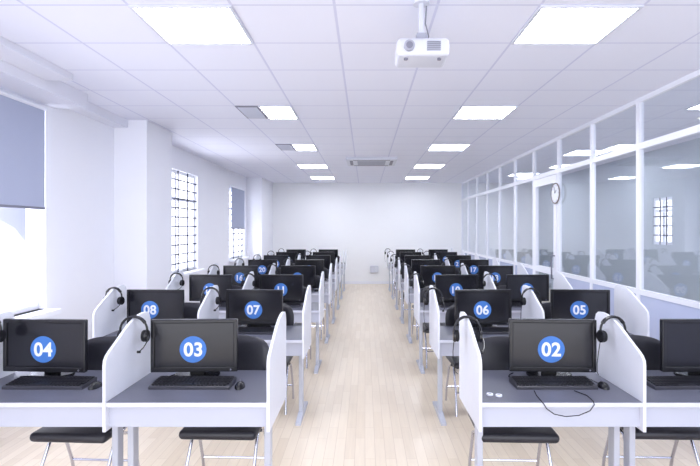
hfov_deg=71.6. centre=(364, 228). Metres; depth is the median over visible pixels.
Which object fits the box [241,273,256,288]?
headset
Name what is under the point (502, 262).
window
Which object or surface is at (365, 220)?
wall
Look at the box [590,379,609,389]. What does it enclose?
mouse
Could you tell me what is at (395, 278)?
computer desk
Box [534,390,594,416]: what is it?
loose cable
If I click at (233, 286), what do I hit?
office chair
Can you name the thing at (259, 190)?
wall pillar
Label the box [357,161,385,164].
grille
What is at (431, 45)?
vent
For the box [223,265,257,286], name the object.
monitor
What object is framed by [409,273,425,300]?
headset
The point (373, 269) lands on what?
box
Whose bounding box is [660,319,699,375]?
monitor
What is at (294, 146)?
diffuser
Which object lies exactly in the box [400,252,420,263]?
monitor
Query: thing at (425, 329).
office chair
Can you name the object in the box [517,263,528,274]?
computer desk
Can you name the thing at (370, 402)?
floor
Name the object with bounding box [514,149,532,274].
window
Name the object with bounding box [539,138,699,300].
glass partition
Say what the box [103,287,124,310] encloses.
headset
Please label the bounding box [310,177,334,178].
recessed light
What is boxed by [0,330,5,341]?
ear cup
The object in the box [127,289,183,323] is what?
monitor
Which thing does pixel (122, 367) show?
computer desk
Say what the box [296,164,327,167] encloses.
recessed light
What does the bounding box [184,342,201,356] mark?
print
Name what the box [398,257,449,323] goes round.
computer desk
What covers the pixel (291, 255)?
monitor
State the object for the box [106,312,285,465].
computer desk
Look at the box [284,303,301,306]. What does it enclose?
keyboard
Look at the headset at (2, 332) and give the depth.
2.93 m
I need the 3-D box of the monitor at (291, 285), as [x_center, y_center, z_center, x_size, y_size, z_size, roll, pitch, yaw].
[-1.022,0.745,6.015,0.530,0.369,0.179,0,0,2]
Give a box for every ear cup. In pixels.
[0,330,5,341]
[118,297,124,304]
[143,330,149,341]
[452,330,455,341]
[479,330,482,342]
[596,330,604,342]
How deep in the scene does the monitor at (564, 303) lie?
4.48 m
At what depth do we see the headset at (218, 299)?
4.38 m
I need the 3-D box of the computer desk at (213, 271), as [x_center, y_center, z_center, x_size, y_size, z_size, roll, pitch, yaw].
[-1.840,1.092,7.310,0.896,1.136,0.600,0,0,0]
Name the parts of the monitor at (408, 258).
casing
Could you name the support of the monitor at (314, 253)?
on the computer desk at (342, 268)
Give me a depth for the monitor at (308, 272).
7.41 m
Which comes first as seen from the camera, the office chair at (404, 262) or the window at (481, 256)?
the office chair at (404, 262)
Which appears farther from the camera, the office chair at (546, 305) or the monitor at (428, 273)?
the monitor at (428, 273)
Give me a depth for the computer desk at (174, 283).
5.79 m
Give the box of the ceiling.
[0,0,699,182]
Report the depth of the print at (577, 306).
4.48 m
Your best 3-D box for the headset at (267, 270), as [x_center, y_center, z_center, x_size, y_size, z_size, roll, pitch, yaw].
[-1.399,0.719,7.300,0.201,0.378,0.159,0,0,19]
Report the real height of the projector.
0.376 m
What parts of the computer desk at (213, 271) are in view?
privacy panel, privacy panel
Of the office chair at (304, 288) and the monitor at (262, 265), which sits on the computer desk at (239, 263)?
the monitor at (262, 265)
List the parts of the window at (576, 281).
panel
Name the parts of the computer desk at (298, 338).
modesty panel, privacy panel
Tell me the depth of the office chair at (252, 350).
3.05 m
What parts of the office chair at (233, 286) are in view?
backrest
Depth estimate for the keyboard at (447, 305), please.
5.77 m
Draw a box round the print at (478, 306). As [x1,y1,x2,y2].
[476,305,488,314]
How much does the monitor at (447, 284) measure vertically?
0.369 m
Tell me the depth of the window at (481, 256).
12.37 m
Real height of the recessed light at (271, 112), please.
0.014 m
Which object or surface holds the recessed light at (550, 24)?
in the ceiling
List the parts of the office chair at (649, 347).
leg, backrest, seat, leg, leg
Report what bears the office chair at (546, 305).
on the floor
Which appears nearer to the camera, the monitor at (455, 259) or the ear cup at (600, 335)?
the ear cup at (600, 335)
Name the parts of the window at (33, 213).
frame, sill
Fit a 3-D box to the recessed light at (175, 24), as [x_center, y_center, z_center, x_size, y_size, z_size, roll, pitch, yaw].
[-1.150,-1.383,3.317,0.640,0.014,0.615,0,0,0]
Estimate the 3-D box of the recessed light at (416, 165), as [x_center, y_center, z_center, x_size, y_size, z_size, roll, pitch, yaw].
[1.410,-1.383,10.697,0.640,0.014,0.615,0,0,0]
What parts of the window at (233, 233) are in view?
frame, sill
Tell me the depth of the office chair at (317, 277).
7.60 m
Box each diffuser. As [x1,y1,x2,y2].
[293,145,314,148]
[430,145,467,148]
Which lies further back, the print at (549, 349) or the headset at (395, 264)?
the headset at (395, 264)
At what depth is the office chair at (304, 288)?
6.11 m
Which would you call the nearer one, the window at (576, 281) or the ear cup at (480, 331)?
the ear cup at (480, 331)
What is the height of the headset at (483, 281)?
0.378 m
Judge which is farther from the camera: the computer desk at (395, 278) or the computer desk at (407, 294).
the computer desk at (395, 278)
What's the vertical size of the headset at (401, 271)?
0.378 m
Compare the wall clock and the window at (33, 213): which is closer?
the window at (33, 213)
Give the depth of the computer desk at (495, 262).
8.84 m
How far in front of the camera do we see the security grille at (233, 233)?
12.26 m
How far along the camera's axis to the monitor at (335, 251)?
13.29 m
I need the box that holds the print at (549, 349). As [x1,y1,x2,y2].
[542,342,560,356]
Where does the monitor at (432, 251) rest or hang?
on the computer desk
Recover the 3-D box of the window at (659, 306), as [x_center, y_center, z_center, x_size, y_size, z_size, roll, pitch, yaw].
[2.930,0.135,4.635,0.048,3.050,1.070,0,0,0]
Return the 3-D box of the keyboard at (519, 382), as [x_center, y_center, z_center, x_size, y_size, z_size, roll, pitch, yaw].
[1.115,0.912,2.967,0.470,0.037,0.320,0,0,0]
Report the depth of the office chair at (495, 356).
3.00 m
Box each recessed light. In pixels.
[128,5,253,44]
[258,106,298,118]
[291,144,317,150]
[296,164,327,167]
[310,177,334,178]
[405,177,429,178]
[413,164,445,167]
[427,144,470,150]
[452,106,517,118]
[511,5,643,44]
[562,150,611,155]
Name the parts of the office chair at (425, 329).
leg, seat, backrest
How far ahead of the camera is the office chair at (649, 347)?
3.14 m
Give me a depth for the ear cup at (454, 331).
2.91 m
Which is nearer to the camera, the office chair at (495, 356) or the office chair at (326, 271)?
the office chair at (495, 356)
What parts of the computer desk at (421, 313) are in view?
privacy panel, modesty panel, privacy panel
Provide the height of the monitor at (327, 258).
0.369 m
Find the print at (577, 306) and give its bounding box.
[573,305,585,314]
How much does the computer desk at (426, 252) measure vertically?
1.136 m
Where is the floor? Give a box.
[0,284,699,465]
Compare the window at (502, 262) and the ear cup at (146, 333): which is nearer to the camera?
the ear cup at (146, 333)
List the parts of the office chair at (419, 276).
leg, backrest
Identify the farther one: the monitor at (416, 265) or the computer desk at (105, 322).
the monitor at (416, 265)
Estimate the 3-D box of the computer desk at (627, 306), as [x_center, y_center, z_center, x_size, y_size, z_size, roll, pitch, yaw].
[1.948,1.092,4.370,0.880,1.136,0.600,0,0,0]
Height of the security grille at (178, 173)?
1.770 m
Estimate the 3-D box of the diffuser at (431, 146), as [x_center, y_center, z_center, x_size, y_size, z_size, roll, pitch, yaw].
[1.410,-1.385,8.238,0.600,0.007,0.575,0,0,0]
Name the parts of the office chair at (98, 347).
leg, leg, seat, backrest, leg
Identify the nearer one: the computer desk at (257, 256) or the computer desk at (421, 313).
the computer desk at (421, 313)
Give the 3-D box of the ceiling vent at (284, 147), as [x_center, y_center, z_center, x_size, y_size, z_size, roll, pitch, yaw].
[-1.340,-1.382,8.238,0.260,0.016,0.615,0,0,0]
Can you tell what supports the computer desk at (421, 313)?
on the floor
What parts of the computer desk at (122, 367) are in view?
privacy panel, modesty panel, privacy panel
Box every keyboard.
[2,376,96,389]
[148,374,235,389]
[194,302,225,307]
[238,327,274,334]
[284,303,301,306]
[438,303,454,307]
[472,327,508,333]
[508,373,597,389]
[512,303,521,306]
[646,376,699,389]
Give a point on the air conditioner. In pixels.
(351, 161)
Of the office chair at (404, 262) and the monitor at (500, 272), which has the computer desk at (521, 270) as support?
the monitor at (500, 272)
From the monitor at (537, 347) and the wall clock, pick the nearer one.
the monitor at (537, 347)
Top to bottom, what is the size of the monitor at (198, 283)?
0.369 m
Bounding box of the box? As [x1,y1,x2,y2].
[370,266,377,272]
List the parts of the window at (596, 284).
panel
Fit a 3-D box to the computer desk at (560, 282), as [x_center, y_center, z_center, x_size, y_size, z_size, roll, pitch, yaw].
[1.948,1.092,5.840,0.880,1.136,0.600,0,0,0]
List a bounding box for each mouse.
[88,379,101,389]
[235,379,244,389]
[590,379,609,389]
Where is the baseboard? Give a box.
[339,281,391,283]
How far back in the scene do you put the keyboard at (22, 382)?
2.85 m
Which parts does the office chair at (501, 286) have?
backrest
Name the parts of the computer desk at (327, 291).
modesty panel, privacy panel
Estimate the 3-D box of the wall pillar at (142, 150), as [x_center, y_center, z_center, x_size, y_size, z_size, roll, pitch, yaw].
[-2.990,0.135,6.585,0.420,3.050,0.810,0,0,0]
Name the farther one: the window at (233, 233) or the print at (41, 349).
the window at (233, 233)
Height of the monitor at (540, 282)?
0.369 m
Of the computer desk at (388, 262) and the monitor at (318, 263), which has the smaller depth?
the monitor at (318, 263)
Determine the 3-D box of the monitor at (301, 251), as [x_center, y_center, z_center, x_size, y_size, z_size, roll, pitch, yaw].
[-1.893,0.745,13.365,0.530,0.369,0.179,0,0,-4]
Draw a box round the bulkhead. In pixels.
[0,36,127,127]
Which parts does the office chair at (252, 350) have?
leg, leg, seat, backrest, leg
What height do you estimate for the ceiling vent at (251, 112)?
0.016 m
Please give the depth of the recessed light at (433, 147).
8.22 m
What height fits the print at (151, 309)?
0.089 m
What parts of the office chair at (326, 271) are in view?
backrest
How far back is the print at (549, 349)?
3.01 m
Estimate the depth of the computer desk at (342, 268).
11.55 m
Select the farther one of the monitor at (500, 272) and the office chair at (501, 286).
the monitor at (500, 272)
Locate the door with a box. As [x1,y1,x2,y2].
[533,137,557,288]
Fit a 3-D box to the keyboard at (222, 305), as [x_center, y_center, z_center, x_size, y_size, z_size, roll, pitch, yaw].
[-1.861,0.912,5.907,0.470,0.037,0.320,0,0,1]
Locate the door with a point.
(551, 177)
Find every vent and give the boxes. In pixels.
[235,106,267,118]
[275,144,294,150]
[427,41,440,49]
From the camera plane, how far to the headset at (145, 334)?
2.92 m
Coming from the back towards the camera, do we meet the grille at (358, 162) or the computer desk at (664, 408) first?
the grille at (358, 162)
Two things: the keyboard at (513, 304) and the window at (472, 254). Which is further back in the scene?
the window at (472, 254)
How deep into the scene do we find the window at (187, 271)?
8.58 m
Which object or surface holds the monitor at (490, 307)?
on the computer desk at (440, 337)
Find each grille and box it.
[172,171,195,272]
[229,195,242,258]
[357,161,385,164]
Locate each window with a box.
[0,209,60,318]
[172,170,205,277]
[229,189,249,261]
[461,180,467,254]
[468,176,475,259]
[476,171,486,259]
[487,165,498,265]
[499,158,513,274]
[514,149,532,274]
[558,121,590,289]
[591,99,637,314]
[638,69,699,340]
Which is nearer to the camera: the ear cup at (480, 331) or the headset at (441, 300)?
the ear cup at (480, 331)
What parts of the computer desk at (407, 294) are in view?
privacy panel, modesty panel, privacy panel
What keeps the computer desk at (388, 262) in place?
on the floor
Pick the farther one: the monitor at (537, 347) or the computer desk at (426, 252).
the computer desk at (426, 252)
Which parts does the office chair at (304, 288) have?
backrest, leg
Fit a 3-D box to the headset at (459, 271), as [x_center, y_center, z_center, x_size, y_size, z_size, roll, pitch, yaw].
[1.500,0.723,7.289,0.201,0.378,0.159,0,0,19]
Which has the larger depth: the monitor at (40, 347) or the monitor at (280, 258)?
the monitor at (280, 258)
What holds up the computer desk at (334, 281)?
on the floor
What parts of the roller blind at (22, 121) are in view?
rail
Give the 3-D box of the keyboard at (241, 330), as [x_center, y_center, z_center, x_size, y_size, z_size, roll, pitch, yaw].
[-1.020,0.912,4.437,0.470,0.037,0.320,0,0,1]
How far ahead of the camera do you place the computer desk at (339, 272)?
10.14 m
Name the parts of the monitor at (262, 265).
casing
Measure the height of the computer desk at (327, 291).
1.136 m
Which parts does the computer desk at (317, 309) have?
modesty panel, privacy panel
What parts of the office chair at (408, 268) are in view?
backrest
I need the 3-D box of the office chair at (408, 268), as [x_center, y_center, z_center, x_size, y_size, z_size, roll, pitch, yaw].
[0.906,1.185,8.937,0.460,0.930,0.492,0,0,3]
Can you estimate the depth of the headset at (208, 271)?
7.29 m
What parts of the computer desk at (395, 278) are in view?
privacy panel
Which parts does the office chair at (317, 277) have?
backrest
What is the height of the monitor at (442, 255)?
0.369 m
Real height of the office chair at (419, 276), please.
0.930 m
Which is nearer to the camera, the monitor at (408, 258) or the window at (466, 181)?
the monitor at (408, 258)
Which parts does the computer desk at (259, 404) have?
modesty panel, privacy panel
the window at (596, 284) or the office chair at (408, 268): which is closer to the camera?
the window at (596, 284)
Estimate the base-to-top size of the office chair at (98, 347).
0.930 m
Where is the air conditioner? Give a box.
[346,157,397,165]
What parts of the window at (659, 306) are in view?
panel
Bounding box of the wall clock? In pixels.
[551,183,560,203]
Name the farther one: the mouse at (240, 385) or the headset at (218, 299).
the headset at (218, 299)
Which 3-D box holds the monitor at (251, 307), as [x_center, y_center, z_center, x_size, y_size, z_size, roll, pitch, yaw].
[-1.019,0.745,4.545,0.530,0.369,0.179,0,0,3]
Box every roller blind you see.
[0,89,47,209]
[230,185,244,228]
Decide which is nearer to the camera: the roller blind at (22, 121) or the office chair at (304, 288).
the roller blind at (22, 121)
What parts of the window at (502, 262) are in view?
panel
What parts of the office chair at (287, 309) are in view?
backrest, leg, seat, leg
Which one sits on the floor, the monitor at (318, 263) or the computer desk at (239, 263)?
the computer desk at (239, 263)
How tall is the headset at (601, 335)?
0.378 m
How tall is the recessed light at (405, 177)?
0.014 m
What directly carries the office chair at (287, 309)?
on the floor
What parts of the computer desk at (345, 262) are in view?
privacy panel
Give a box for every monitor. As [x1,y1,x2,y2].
[3,318,87,375]
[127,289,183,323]
[151,318,237,375]
[189,274,231,302]
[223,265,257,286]
[226,289,282,326]
[248,259,276,274]
[260,274,302,302]
[264,255,287,267]
[276,252,297,263]
[281,265,314,286]
[286,249,305,259]
[295,259,323,275]
[306,255,330,269]
[313,252,333,264]
[319,249,337,259]
[396,249,414,258]
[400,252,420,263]
[405,255,429,267]
[411,259,439,276]
[421,266,454,286]
[428,249,447,258]
[435,252,456,264]
[435,274,477,302]
[446,255,470,267]
[455,289,511,326]
[459,259,488,274]
[478,266,512,286]
[506,274,548,302]
[509,318,596,375]
[550,289,609,318]
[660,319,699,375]
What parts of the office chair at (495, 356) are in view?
leg, backrest, seat, leg, leg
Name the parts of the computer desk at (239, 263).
privacy panel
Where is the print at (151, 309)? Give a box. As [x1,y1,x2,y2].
[144,305,155,314]
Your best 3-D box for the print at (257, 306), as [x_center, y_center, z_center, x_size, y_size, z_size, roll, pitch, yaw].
[-1.030,0.747,4.476,0.123,0.090,0.001,0,0,3]
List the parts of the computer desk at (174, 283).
privacy panel, modesty panel, privacy panel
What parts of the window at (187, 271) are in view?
frame, sill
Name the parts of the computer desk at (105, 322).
privacy panel, privacy panel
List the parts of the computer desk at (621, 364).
privacy panel, modesty panel, privacy panel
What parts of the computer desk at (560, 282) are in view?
modesty panel, privacy panel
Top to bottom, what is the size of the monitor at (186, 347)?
0.369 m
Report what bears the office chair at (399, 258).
on the floor
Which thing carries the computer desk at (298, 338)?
on the floor
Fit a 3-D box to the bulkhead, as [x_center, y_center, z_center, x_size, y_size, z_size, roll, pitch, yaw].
[-2.910,-1.315,2.440,0.580,0.150,7.480,0,0,0]
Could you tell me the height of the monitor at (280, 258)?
0.369 m
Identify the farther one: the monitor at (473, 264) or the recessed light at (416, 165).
the recessed light at (416, 165)
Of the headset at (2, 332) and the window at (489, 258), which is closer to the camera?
the headset at (2, 332)
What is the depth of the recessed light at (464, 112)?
5.75 m
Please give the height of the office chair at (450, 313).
0.930 m
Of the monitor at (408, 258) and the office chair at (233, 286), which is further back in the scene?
the monitor at (408, 258)
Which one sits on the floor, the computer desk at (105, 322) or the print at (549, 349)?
the computer desk at (105, 322)
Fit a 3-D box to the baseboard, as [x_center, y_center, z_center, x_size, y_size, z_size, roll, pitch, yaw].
[0.055,1.620,14.644,5.670,0.080,0.012,0,0,0]
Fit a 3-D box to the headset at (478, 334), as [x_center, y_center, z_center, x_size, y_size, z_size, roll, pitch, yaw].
[0.620,0.713,2.911,0.201,0.378,0.159,0,0,20]
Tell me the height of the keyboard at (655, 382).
0.037 m
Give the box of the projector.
[395,0,448,67]
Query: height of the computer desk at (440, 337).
1.136 m
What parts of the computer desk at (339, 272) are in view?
privacy panel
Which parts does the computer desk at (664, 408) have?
modesty panel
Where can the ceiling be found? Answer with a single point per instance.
(331, 61)
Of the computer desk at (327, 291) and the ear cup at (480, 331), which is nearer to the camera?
the ear cup at (480, 331)
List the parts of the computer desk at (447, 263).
privacy panel, privacy panel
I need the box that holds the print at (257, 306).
[247,305,259,314]
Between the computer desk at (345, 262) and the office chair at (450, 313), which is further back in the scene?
the computer desk at (345, 262)
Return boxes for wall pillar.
[114,120,171,324]
[247,178,272,265]
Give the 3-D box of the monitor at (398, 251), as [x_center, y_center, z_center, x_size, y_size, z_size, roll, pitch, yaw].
[1.115,0.745,13.365,0.530,0.369,0.179,0,0,4]
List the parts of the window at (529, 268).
panel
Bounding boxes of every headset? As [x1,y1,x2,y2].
[0,321,5,341]
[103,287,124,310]
[116,315,149,352]
[168,273,184,289]
[200,287,220,310]
[207,264,219,274]
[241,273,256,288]
[266,264,277,274]
[394,259,403,275]
[400,264,411,286]
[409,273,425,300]
[424,287,444,326]
[452,315,484,373]
[458,264,470,274]
[482,273,498,288]
[520,287,544,318]
[596,315,629,374]
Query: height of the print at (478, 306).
0.090 m
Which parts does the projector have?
len glass, ceiling plate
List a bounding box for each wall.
[0,88,246,371]
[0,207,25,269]
[273,183,532,280]
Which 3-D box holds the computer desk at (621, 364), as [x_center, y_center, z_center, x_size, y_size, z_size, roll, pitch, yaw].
[1.060,1.092,2.900,0.896,1.136,0.600,0,0,0]
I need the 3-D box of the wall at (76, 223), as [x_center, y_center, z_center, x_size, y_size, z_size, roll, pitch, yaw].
[-3.300,0.135,6.675,0.200,3.050,15.950,0,0,0]
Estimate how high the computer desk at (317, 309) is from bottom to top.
1.136 m
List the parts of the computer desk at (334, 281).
modesty panel, privacy panel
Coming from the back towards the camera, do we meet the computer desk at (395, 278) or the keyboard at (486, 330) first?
the computer desk at (395, 278)
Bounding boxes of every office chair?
[30,336,139,465]
[179,335,268,465]
[184,302,200,318]
[221,285,241,325]
[270,303,293,414]
[287,286,310,368]
[306,275,324,339]
[324,268,329,316]
[394,258,399,297]
[398,262,404,304]
[402,267,413,318]
[412,275,423,339]
[420,285,450,367]
[445,304,458,416]
[468,336,559,465]
[496,285,519,325]
[541,302,549,318]
[602,335,699,465]
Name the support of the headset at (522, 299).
hanging from the computer desk at (440, 337)
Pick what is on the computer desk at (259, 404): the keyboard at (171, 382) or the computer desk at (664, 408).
the keyboard at (171, 382)
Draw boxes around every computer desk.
[0,312,150,465]
[92,285,218,337]
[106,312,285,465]
[166,271,253,325]
[208,263,275,288]
[236,257,289,265]
[238,285,310,425]
[255,253,300,259]
[291,271,323,373]
[311,263,331,343]
[324,257,337,323]
[332,253,340,309]
[334,250,343,298]
[338,249,346,290]
[387,248,421,290]
[390,250,427,298]
[393,253,436,309]
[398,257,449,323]
[404,263,467,343]
[414,271,495,373]
[429,285,544,425]
[459,312,645,465]
[492,257,499,265]
[494,271,572,325]
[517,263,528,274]
[614,285,649,336]
[624,370,699,465]
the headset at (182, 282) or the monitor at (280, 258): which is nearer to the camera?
the headset at (182, 282)
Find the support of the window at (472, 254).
on the floor
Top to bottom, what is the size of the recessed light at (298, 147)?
0.014 m
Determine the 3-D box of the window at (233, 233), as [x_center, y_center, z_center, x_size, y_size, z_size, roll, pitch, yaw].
[-3.200,-0.090,12.150,0.280,1.740,1.460,0,0,0]
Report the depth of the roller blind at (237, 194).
12.05 m
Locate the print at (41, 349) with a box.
[34,342,51,356]
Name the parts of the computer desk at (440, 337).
privacy panel, modesty panel, privacy panel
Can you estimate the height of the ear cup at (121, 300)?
0.074 m
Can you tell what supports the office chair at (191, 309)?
on the floor
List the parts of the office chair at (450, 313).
leg, backrest, seat, leg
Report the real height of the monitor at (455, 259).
0.369 m
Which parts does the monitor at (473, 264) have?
casing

